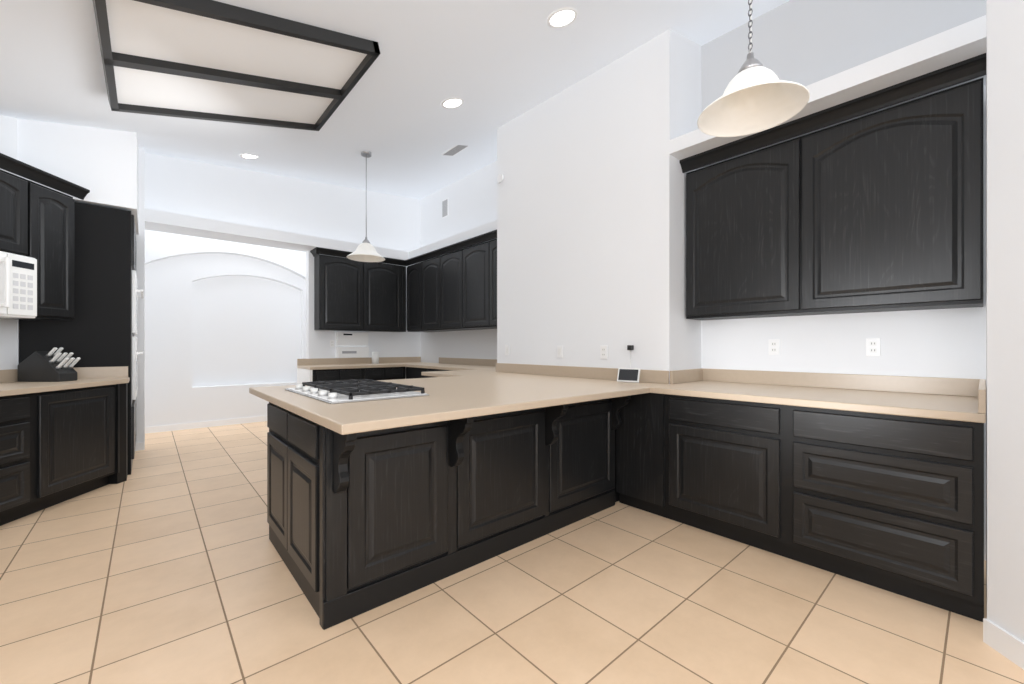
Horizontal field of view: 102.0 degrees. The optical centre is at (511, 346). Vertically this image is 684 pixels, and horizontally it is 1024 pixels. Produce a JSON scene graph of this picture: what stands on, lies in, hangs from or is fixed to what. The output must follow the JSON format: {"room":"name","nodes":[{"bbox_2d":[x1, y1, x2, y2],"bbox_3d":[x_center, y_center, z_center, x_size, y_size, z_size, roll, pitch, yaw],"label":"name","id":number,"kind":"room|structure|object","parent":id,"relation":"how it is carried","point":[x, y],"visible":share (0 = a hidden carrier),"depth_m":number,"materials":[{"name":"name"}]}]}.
{"room":"kitchen","nodes":[
{"label":"kitchen","id":0,"kind":"room"},
{"bbox_2d":[0,115,16,369],"bbox_3d":[-3.881,-0.954,1.226,0.150,4.300,4.338,0,0,-6],"label":"wall","id":1,"kind":"structure","parent":0,"point":[8,327],"depth_m":3.33,"materials":[{"name":"paint"}]},
{"bbox_2d":[0,165,31,256],"bbox_3d":[-3.794,-0.970,2.920,0.346,0.590,0.385,0,0,-6],"label":"upper cabinet","id":2,"kind":"object","parent":1,"relation":"attached to","point":[15,191],"depth_m":3.04,"materials":[{"name":"black wood"}]},
{"bbox_2d":[0,251,36,317],"bbox_3d":[-3.715,-0.442,2.732,0.458,0.455,0.755,0,0,-6],"label":"microwave","id":3,"kind":"object","parent":2,"relation":"attached to","point":[18,286],"visible":1,"depth_m":2.99,"materials":[{"name":"white plastic"}]},
{"bbox_2d":[4,177,79,319],"bbox_3d":[-3.836,-0.745,3.300,0.345,1.040,0.370,0,0,-6],"label":"upper cabinet","id":4,"kind":"object","parent":1,"relation":"attached to","point":[37,221],"depth_m":3.32,"materials":[{"name":"black wood"}]},
{"bbox_2d":[17,319,18,368],"bbox_3d":[-4.518,-0.049,3.819,0.145,2.490,1.200,0,0,-41],"label":"wall","id":5,"kind":"structure","parent":0,"point":[17,342],"depth_m":3.41,"materials":[{"name":"paint"}]},
{"bbox_2d":[17,118,138,234],"bbox_3d":[-4.246,-2.199,4.058,0.870,1.810,1.200,0,0,-41],"label":"wall","id":6,"kind":"structure","parent":0,"point":[101,165],"depth_m":3.69,"materials":[{"name":"paint"}]},
{"bbox_2d":[134,148,144,442],"bbox_3d":[-4.822,-0.954,4.751,0.920,4.300,0.600,0,0,-41],"label":"wall","id":7,"kind":"structure","parent":0,"point":[140,336],"depth_m":4.81,"materials":[{"name":"paint"}]},
{"bbox_2d":[135,442,144,450],"bbox_3d":[-4.310,1.151,4.790,0.100,0.090,0.011,0,0,-41],"label":"baseboard","id":8,"kind":"structure","parent":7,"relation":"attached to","point":[140,446],"depth_m":4.79,"materials":[{"name":"white wood"}]},
{"bbox_2d":[145,230,305,426],"bbox_3d":[-4.507,-0.404,6.226,3.500,3.200,0.300,0,0,-41],"label":"wall","id":9,"kind":"structure","parent":0,"point":[225,326],"depth_m":6.34,"materials":[{"name":"paint"}]},
{"bbox_2d":[145,415,266,433],"bbox_3d":[-4.295,1.151,6.400,2.110,0.090,0.012,0,0,-41],"label":"baseboard","id":10,"kind":"structure","parent":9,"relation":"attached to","point":[175,427],"depth_m":6.15,"materials":[{"name":"white wood"}]},
{"bbox_2d":[145,153,419,358],"bbox_3d":[-3.186,-0.954,6.488,3.830,4.300,0.150,0,0,-41],"label":"wall","id":11,"kind":"structure","parent":0,"point":[222,193],"depth_m":6.37,"materials":[{"name":"paint"}]},
{"bbox_2d":[145,208,408,259],"bbox_3d":[-3.182,-1.569,6.172,3.420,0.150,0.330,0,0,-41],"label":"soffit beam","id":12,"kind":"structure","parent":11,"relation":"attached to","point":[162,220],"depth_m":5.64,"materials":[{"name":"paint"}]},
{"bbox_2d":[314,254,365,329],"bbox_3d":[-2.743,-0.835,6.594,0.675,1.140,0.264,0,0,-41],"label":"upper cabinet","id":13,"kind":"object","parent":11,"relation":"attached to","point":[339,282],"depth_m":6.47,"materials":[{"name":"black wood"}]},
{"bbox_2d":[336,332,368,357],"bbox_3d":[-2.618,-0.034,6.810,0.510,0.420,0.111,0,0,-41],"label":"radio","id":14,"kind":"object","parent":11,"relation":"attached to","point":[351,338],"visible":1,"depth_m":6.77,"materials":[{"name":"white plastic"}]},
{"bbox_2d":[297,357,420,364],"bbox_3d":[-2.478,0.231,6.992,2.090,0.100,0.020,0,0,-41],"label":"backsplash","id":15,"kind":"structure","parent":11,"relation":"attached to","point":[319,361],"depth_m":6.76,"materials":[{"name":"beige stone"}]},
{"bbox_2d":[358,262,401,331],"bbox_3d":[-2.206,-0.835,7.066,0.755,1.140,0.264,0,0,-41],"label":"upper cabinet","id":16,"kind":"object","parent":11,"relation":"attached to","point":[383,281],"depth_m":6.95,"materials":[{"name":"black wood"}]},
{"bbox_2d":[0,0,789,199],"bbox_3d":[-1.045,-2.177,2.212,10.000,1.938,15.000,0,0,-41],"label":"ceiling","id":17,"kind":"structure","parent":0,"point":[494,65],"depth_m":3.22,"materials":[{"name":"paint"}]},
{"bbox_2d":[93,0,118,110],"bbox_3d":[-2.303,-1.656,2.357,0.038,0.070,1.310,-18,12,-40],"label":"frame bar","id":18,"kind":"object","parent":17,"relation":"attached to","point":[101,16],"visible":1,"depth_m":2.26,"materials":[{"name":"black wood"}]},
{"bbox_2d":[111,103,315,130],"bbox_3d":[-2.233,-1.813,3.265,1.380,0.070,0.038,-18,12,-40],"label":"frame bar","id":19,"kind":"object","parent":17,"relation":"attached to","point":[130,108],"visible":0.71,"depth_m":3.18,"materials":[{"name":"black"}]},
{"bbox_2d":[100,50,345,99],"bbox_3d":[-1.813,-1.813,2.787,1.380,0.070,0.068,-18,12,-40],"label":"frame bar","id":20,"kind":"object","parent":17,"relation":"attached to","point":[155,65],"visible":0.64,"depth_m":2.68,"materials":[{"name":"black wood"}]},
{"bbox_2d":[114,66,332,123],"bbox_3d":[-2.031,-1.821,3.033,1.304,0.006,0.577,-18,12,-40],"label":"panel","id":21,"kind":"object","parent":17,"relation":"attached to","point":[148,88],"visible":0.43,"depth_m":2.97,"materials":[{"name":"white plastic"}]},
{"bbox_2d":[106,0,366,89],"bbox_3d":[-1.598,-1.821,2.539,1.304,0.006,0.577,-18,12,-40],"label":"panel","id":22,"kind":"object","parent":17,"relation":"attached to","point":[137,28],"visible":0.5,"depth_m":2.46,"materials":[{"name":"white plastic"}]},
{"bbox_2d":[240,154,258,158],"bbox_3d":[-3.134,-2.289,4.969,0.214,0.007,0.214,-18,11,-40],"label":"recessed light","id":23,"kind":"object","parent":17,"relation":"in","point":[245,156],"visible":0.65,"depth_m":4.99,"materials":[{"name":"white"}]},
{"bbox_2d":[134,0,379,55],"bbox_3d":[-1.393,-1.813,2.310,1.380,0.070,0.038,-18,12,-40],"label":"frame bar","id":24,"kind":"object","parent":17,"relation":"attached to","point":[217,10],"visible":0.89,"depth_m":2.31,"materials":[{"name":"black wood"}]},
{"bbox_2d":[315,41,379,130],"bbox_3d":[-1.323,-1.969,3.218,0.038,0.070,1.310,-18,12,-40],"label":"frame bar","id":25,"kind":"object","parent":17,"relation":"attached to","point":[366,63],"visible":0.79,"depth_m":3.08,"materials":[{"name":"black wood"}]},
{"bbox_2d":[347,151,384,261],"bbox_3d":[-1.752,-1.715,4.986,0.440,1.306,0.440,0,0,-41],"label":"pendant light","id":26,"kind":"object","parent":17,"relation":"hanging from","point":[365,251],"visible":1,"depth_m":4.98,"materials":[{"name":"white glass"}]},
{"bbox_2d":[441,98,463,108],"bbox_3d":[-0.550,-2.259,3.846,0.214,0.007,0.214,-18,11,-40],"label":"recessed light","id":27,"kind":"object","parent":17,"relation":"in","point":[450,103],"visible":1,"depth_m":3.84,"materials":[{"name":"white"}]},
{"bbox_2d":[441,145,467,155],"bbox_3d":[-0.714,-2.489,5.246,0.180,0.012,0.380,-18,12,-40],"label":"ceiling vent","id":28,"kind":"object","parent":17,"relation":"in","point":[454,150],"visible":0.98,"depth_m":5.24,"materials":[{"name":"white metal"}]},
{"bbox_2d":[547,7,577,27],"bbox_3d":[0.339,-2.210,2.790,0.214,0.007,0.214,-17,11,-40],"label":"recessed light","id":29,"kind":"object","parent":17,"relation":"in","point":[562,17],"visible":1,"depth_m":2.78,"materials":[{"name":"white"}]},
{"bbox_2d":[697,0,809,136],"bbox_3d":[0.945,-1.532,1.645,0.385,1.209,0.385,0,0,-41],"label":"pendant light","id":30,"kind":"object","parent":17,"relation":"hanging from","point":[756,97],"visible":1,"depth_m":1.69,"materials":[{"name":"white glass"}]},
{"bbox_2d":[420,161,496,362],"bbox_3d":[2.294,-0.954,3.283,0.170,4.300,12.200,0,0,-41],"label":"wall","id":31,"kind":"structure","parent":0,"point":[472,200],"depth_m":6.71,"materials":[{"name":"paint"}]},
{"bbox_2d":[402,262,429,331],"bbox_3d":[-1.543,-0.835,7.141,0.488,1.140,0.541,0,0,-41],"label":"upper cabinet","id":32,"kind":"object","parent":31,"relation":"attached to","point":[414,272],"depth_m":7.05,"materials":[{"name":"black wood"}]},
{"bbox_2d":[422,254,449,331],"bbox_3d":[-1.145,-0.835,6.745,0.414,1.140,0.579,0,0,-41],"label":"upper cabinet","id":33,"kind":"object","parent":31,"relation":"attached to","point":[429,268],"depth_m":6.63,"materials":[{"name":"black wood"}]},
{"bbox_2d":[442,198,447,217],"bbox_3d":[-1.137,-2.354,7.045,0.012,0.300,0.180,0,0,-41],"label":"air vent","id":34,"kind":"object","parent":31,"relation":"in","point":[444,208],"visible":1,"depth_m":7.03,"materials":[{"name":"white metal"}]},
{"bbox_2d":[438,250,461,329],"bbox_3d":[-0.756,-0.835,6.302,0.414,1.140,0.600,0,0,-41],"label":"upper cabinet","id":35,"kind":"object","parent":31,"relation":"attached to","point":[454,291],"depth_m":6.17,"materials":[{"name":"black wood"}]},
{"bbox_2d":[409,220,496,264],"bbox_3d":[-0.780,-1.569,6.340,0.410,0.150,3.250,0,0,-41],"label":"soffit beam","id":36,"kind":"structure","parent":31,"relation":"attached to","point":[475,232],"depth_m":6.09,"materials":[{"name":"paint"}]},
{"bbox_2d":[440,357,496,364],"bbox_3d":[-0.414,0.231,6.211,0.020,0.100,2.555,0,0,-41],"label":"backsplash","id":37,"kind":"structure","parent":31,"relation":"attached to","point":[443,361],"depth_m":6.57,"materials":[{"name":"beige stone"}]},
{"bbox_2d":[462,242,485,329],"bbox_3d":[-0.353,-0.835,5.844,0.414,1.140,0.620,0,0,-41],"label":"upper cabinet","id":38,"kind":"object","parent":31,"relation":"attached to","point":[474,257],"depth_m":5.73,"materials":[{"name":"black wood"}]},
{"bbox_2d":[486,238,496,328],"bbox_3d":[0.063,-0.835,5.370,0.414,1.140,0.640,0,0,-41],"label":"upper cabinet","id":39,"kind":"object","parent":31,"relation":"attached to","point":[491,246],"depth_m":5.43,"materials":[{"name":"black wood"}]},
{"bbox_2d":[0,421,1023,683],"bbox_3d":[-1.045,1.246,2.212,10.000,0.100,15.000,0,0,-41],"label":"floor","id":40,"kind":"structure","parent":0,"point":[164,563],"depth_m":1.88,"materials":[{"name":"tile"}]},
{"bbox_2d":[0,392,39,525],"bbox_3d":[-3.619,0.759,2.586,0.620,0.874,0.582,0,0,-6],"label":"base cabinet","id":41,"kind":"object","parent":40,"relation":"on","point":[19,414],"depth_m":2.82,"materials":[{"name":"black wood"}]},
{"bbox_2d":[40,384,119,510],"bbox_3d":[-3.687,0.759,3.205,0.620,0.874,0.663,0,0,-6],"label":"base cabinet","id":42,"kind":"object","parent":40,"relation":"on","point":[58,446],"depth_m":3.24,"materials":[{"name":"black wood"}]},
{"bbox_2d":[0,377,129,396],"bbox_3d":[-3.604,0.302,2.431,0.645,0.040,2.871,0,0,-6],"label":"countertop","id":43,"kind":"structure","parent":42,"relation":"on","point":[12,388],"depth_m":3.13,"materials":[{"name":"beige stone"}]},
{"bbox_2d":[0,369,17,382],"bbox_3d":[-3.894,0.231,2.210,0.020,0.101,2.496,0,0,-6],"label":"backsplash","id":44,"kind":"structure","parent":43,"relation":"on","point":[10,375],"depth_m":3.30,"materials":[{"name":"beige stone"}]},
{"bbox_2d":[17,347,80,381],"bbox_3d":[-3.801,0.143,3.417,0.379,0.277,0.148,0,0,0],"label":"knife block","id":45,"kind":"object","parent":43,"relation":"on","point":[52,365],"visible":1,"depth_m":3.34,"materials":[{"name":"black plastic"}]},
{"bbox_2d":[73,366,127,378],"bbox_3d":[-3.796,0.231,3.673,0.582,0.101,0.020,0,0,-41],"label":"countertop left side splash","id":46,"kind":"structure","parent":43,"relation":"on","point":[99,372],"depth_m":3.74,"materials":[{"name":"beige stone"}]},
{"bbox_2d":[19,202,143,474],"bbox_3d":[-4.177,-0.039,4.123,0.770,2.470,1.154,0,0,-41],"label":"tall cabinet","id":47,"kind":"object","parent":40,"relation":"on","point":[99,329],"visible":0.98,"depth_m":3.76,"materials":[{"name":"black wood"}]},
{"bbox_2d":[131,270,137,334],"bbox_3d":[-3.941,-0.439,4.333,0.032,0.610,0.830,0,0,-41],"label":"oven","id":48,"kind":"object","parent":47,"relation":"in","point":[134,278],"depth_m":4.02,"materials":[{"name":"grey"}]},
{"bbox_2d":[131,336,137,400],"bbox_3d":[-3.941,0.206,4.333,0.032,0.620,0.830,0,0,-41],"label":"oven","id":49,"kind":"object","parent":47,"relation":"in","point":[134,339],"depth_m":4.02,"materials":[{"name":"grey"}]},
{"bbox_2d":[120,383,126,482],"bbox_3d":[-3.661,0.759,3.718,0.450,0.873,0.283,0,0,-6],"label":"base cabinet","id":50,"kind":"object","parent":40,"relation":"on","point":[123,387],"depth_m":3.68,"materials":[{"name":"black wood"}]},
{"bbox_2d":[267,402,282,559],"bbox_3d":[-0.440,0.759,3.174,2.432,0.874,0.535,0,0,-41],"label":"base cabinet","id":51,"kind":"object","parent":40,"relation":"on","point":[274,412],"depth_m":2.39,"materials":[{"name":"black wood"}]},
{"bbox_2d":[297,369,340,383],"bbox_3d":[-2.897,0.758,6.193,0.405,0.874,0.665,0,0,-41],"label":"base cabinet","id":52,"kind":"object","parent":40,"relation":"on","point":[334,369],"depth_m":5.97,"materials":[{"name":"black wood"}]},
{"bbox_2d":[297,361,431,368],"bbox_3d":[-2.261,0.301,6.746,2.090,0.040,0.675,0,0,-41],"label":"countertop","id":53,"kind":"structure","parent":52,"relation":"on","point":[386,362],"depth_m":6.30,"materials":[{"name":"beige stone"}]},
{"bbox_2d":[372,352,378,363],"bbox_3d":[-2.304,0.181,6.991,0.116,0.200,0.116,0,0,-41],"label":"canister","id":54,"kind":"object","parent":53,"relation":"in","point":[375,357],"visible":1,"depth_m":6.94,"materials":[{"name":"white ceramic"}]},
{"bbox_2d":[341,369,364,379],"bbox_3d":[-2.614,0.758,6.443,0.350,0.874,0.665,0,0,-41],"label":"base cabinet","id":55,"kind":"object","parent":40,"relation":"on","point":[346,374],"depth_m":6.20,"materials":[{"name":"black wood"}]},
{"bbox_2d":[365,365,384,380],"bbox_3d":[-2.355,0.758,6.670,0.340,0.874,0.665,0,0,-41],"label":"base cabinet","id":56,"kind":"object","parent":40,"relation":"on","point":[375,372],"depth_m":6.44,"materials":[{"name":"black wood"}]},
{"bbox_2d":[385,365,405,379],"bbox_3d":[-2.088,0.758,6.905,0.370,0.874,0.665,0,0,-41],"label":"base cabinet","id":57,"kind":"object","parent":40,"relation":"on","point":[392,372],"depth_m":6.65,"materials":[{"name":"black wood"}]},
{"bbox_2d":[404,365,423,378],"bbox_3d":[-1.268,0.758,6.702,0.654,0.874,0.690,0,0,-41],"label":"base cabinet","id":58,"kind":"object","parent":40,"relation":"on","point":[412,371],"depth_m":6.56,"materials":[{"name":"black wood"}]},
{"bbox_2d":[420,365,495,370],"bbox_3d":[-0.656,0.301,5.999,0.664,0.040,2.555,0,0,-41],"label":"countertop","id":59,"kind":"structure","parent":58,"relation":"on","point":[482,367],"depth_m":5.98,"materials":[{"name":"beige stone"}]},
{"bbox_2d":[424,369,435,371],"bbox_3d":[-0.934,0.758,6.323,0.654,0.874,0.320,0,0,-41],"label":"base cabinet","id":60,"kind":"object","parent":40,"relation":"on","point":[425,370],"depth_m":6.18,"materials":[{"name":"black wood"}]},
{"bbox_2d":[436,369,451,370],"bbox_3d":[-0.713,0.758,6.071,0.654,0.874,0.350,0,0,-41],"label":"base cabinet","id":61,"kind":"object","parent":40,"relation":"on","point":[436,369],"depth_m":5.87,"materials":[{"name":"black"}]},
{"bbox_2d":[283,395,630,629],"bbox_3d":[-0.080,0.759,2.764,2.432,0.874,0.555,0,0,-41],"label":"base cabinet","id":62,"kind":"object","parent":40,"relation":"on","point":[361,523],"depth_m":2.10,"materials":[{"name":"black wood"}]},
{"bbox_2d":[249,369,985,434],"bbox_3d":[0.137,0.302,2.913,2.991,0.040,4.207,0,0,-41],"label":"countertop","id":63,"kind":"structure","parent":62,"relation":"on","point":[457,394],"depth_m":2.31,"materials":[{"name":"beige stone"}]},
{"bbox_2d":[285,379,428,403],"bbox_3d":[-0.984,0.257,2.559,0.550,0.049,0.910,0,0,-41],"label":"cooktop","id":64,"kind":"object","parent":63,"relation":"in","point":[344,391],"visible":1,"depth_m":2.37,"materials":[{"name":"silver metal"}]},
{"bbox_2d":[617,368,639,382],"bbox_3d":[0.939,0.225,3.324,0.180,0.112,0.070,0,0,37],"label":"smart display","id":65,"kind":"object","parent":63,"relation":"on","point":[629,375],"visible":1,"depth_m":3.31,"materials":[{"name":"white plastic"}]},
{"bbox_2d":[615,394,642,509],"bbox_3d":[0.985,0.759,3.145,0.318,0.874,0.280,0,0,-41],"label":"base cabinet","id":66,"kind":"object","parent":40,"relation":"on","point":[629,435],"depth_m":3.04,"materials":[{"name":"black wood"}]},
{"bbox_2d":[643,393,786,557],"bbox_3d":[1.469,0.759,2.820,0.620,0.874,0.847,0,0,-41],"label":"base cabinet","id":67,"kind":"object","parent":40,"relation":"on","point":[716,466],"depth_m":2.57,"materials":[{"name":"black wood"}]},
{"bbox_2d":[787,405,983,621],"bbox_3d":[1.988,0.759,2.230,0.620,0.874,0.725,0,0,-41],"label":"base cabinet","id":68,"kind":"object","parent":40,"relation":"on","point":[892,503],"depth_m":1.98,"materials":[{"name":"black wood"}]},
{"bbox_2d":[497,30,700,383],"bbox_3d":[0.823,-0.954,4.207,0.820,4.300,2.070,0,0,-41],"label":"wall","id":69,"kind":"structure","parent":0,"point":[591,223],"depth_m":3.65,"materials":[{"name":"paint"}]},
{"bbox_2d":[497,174,503,181],"bbox_3d":[-0.131,-1.894,4.653,0.020,0.090,0.090,0,0,-41],"label":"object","id":70,"kind":"object","parent":69,"relation":"attached to","point":[500,177],"visible":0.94,"depth_m":4.63,"materials":[{"name":"white"}]},
{"bbox_2d":[557,346,562,357],"bbox_3d":[0.461,0.046,3.989,0.009,0.116,0.072,0,0,-41],"label":"outlet","id":71,"kind":"object","parent":69,"relation":"attached to","point":[559,351],"visible":1,"depth_m":3.98,"materials":[{"name":"white plastic"}]},
{"bbox_2d":[496,363,675,383],"bbox_3d":[0.515,0.231,3.920,0.027,0.101,2.094,0,0,-41],"label":"backsplash","id":72,"kind":"structure","parent":69,"relation":"attached to","point":[648,376],"depth_m":3.76,"materials":[{"name":"beige stone"}]},
{"bbox_2d":[600,346,606,358],"bbox_3d":[0.798,0.046,3.606,0.008,0.116,0.072,0,0,-41],"label":"outlet","id":73,"kind":"object","parent":69,"relation":"attached to","point":[603,352],"visible":1,"depth_m":3.61,"materials":[{"name":"white plastic"}]},
{"bbox_2d":[627,345,633,349],"bbox_3d":[0.968,0.006,3.389,0.038,0.040,0.040,0,0,-41],"label":"plug","id":74,"kind":"object","parent":69,"relation":"attached to","point":[630,347],"visible":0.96,"depth_m":3.37,"materials":[{"name":"black plastic"}]},
{"bbox_2d":[676,368,703,383],"bbox_3d":[1.401,0.231,3.322,0.480,0.101,0.027,0,0,-41],"label":"backsplash","id":75,"kind":"structure","parent":69,"relation":"attached to","point":[688,375],"depth_m":3.32,"materials":[{"name":"beige stone"}]},
{"bbox_2d":[669,29,700,139],"bbox_3d":[1.402,-2.339,3.337,0.538,1.530,0.002,0,0,-41],"label":"wall","id":76,"kind":"structure","parent":0,"point":[684,83],"depth_m":3.30,"materials":[{"name":"paint"}]},
{"bbox_2d":[669,15,986,169],"bbox_3d":[1.926,-1.522,2.740,0.540,0.105,1.590,0,0,-41],"label":"wall","id":77,"kind":"structure","parent":0,"point":[959,43],"depth_m":2.28,"materials":[{"name":"paint"}]},
{"bbox_2d":[701,0,985,559],"bbox_3d":[2.234,-0.954,3.011,0.280,4.300,1.590,0,0,-41],"label":"wall","id":78,"kind":"structure","parent":0,"point":[945,343],"depth_m":2.80,"materials":[{"name":"paint"}]},
{"bbox_2d":[769,339,779,354],"bbox_3d":[1.959,0.001,3.103,0.008,0.116,0.072,0,0,-41],"label":"outlet","id":79,"kind":"object","parent":78,"relation":"attached to","point":[774,346],"visible":1,"depth_m":3.10,"materials":[{"name":"white plastic"}]},
{"bbox_2d":[679,53,985,319],"bbox_3d":[1.986,-0.847,2.789,0.375,1.245,1.685,0,0,-41],"label":"upper cabinet","id":80,"kind":"object","parent":78,"relation":"attached to","point":[880,211],"visible":0.94,"depth_m":2.52,"materials":[{"name":"black wood"}]},
{"bbox_2d":[704,368,971,396],"bbox_3d":[2.116,0.231,2.908,0.025,0.101,1.585,0,0,-41],"label":"backsplash","id":81,"kind":"structure","parent":78,"relation":"attached to","point":[945,386],"depth_m":2.75,"materials":[{"name":"beige stone"}]},
{"bbox_2d":[866,338,880,355],"bbox_3d":[2.333,0.001,2.678,0.008,0.116,0.072,0,0,-41],"label":"outlet","id":82,"kind":"object","parent":78,"relation":"attached to","point":[873,346],"visible":1,"depth_m":2.67,"materials":[{"name":"white plastic"}]},
{"bbox_2d":[986,0,1023,641],"bbox_3d":[3.780,-0.954,-0.111,2.080,4.300,5.140,0,0,-41],"label":"wall","id":83,"kind":"structure","parent":0,"point":[1005,317],"depth_m":1.61,"materials":[{"name":"paint"}]},
{"bbox_2d":[972,379,985,413],"bbox_3d":[2.299,0.231,2.028,0.840,0.101,0.021,0,0,-41],"label":"backsplash","id":84,"kind":"structure","parent":83,"relation":"attached to","point":[978,385],"depth_m":1.76,"materials":[{"name":"beige stone"}]},
{"bbox_2d":[983,618,1023,669],"bbox_3d":[1.858,1.148,1.135,0.012,0.095,1.100,0,0,6],"label":"baseboard","id":85,"kind":"structure","parent":83,"relation":"attached to","point":[1006,644],"depth_m":1.61,"materials":[{"name":"white wood"}]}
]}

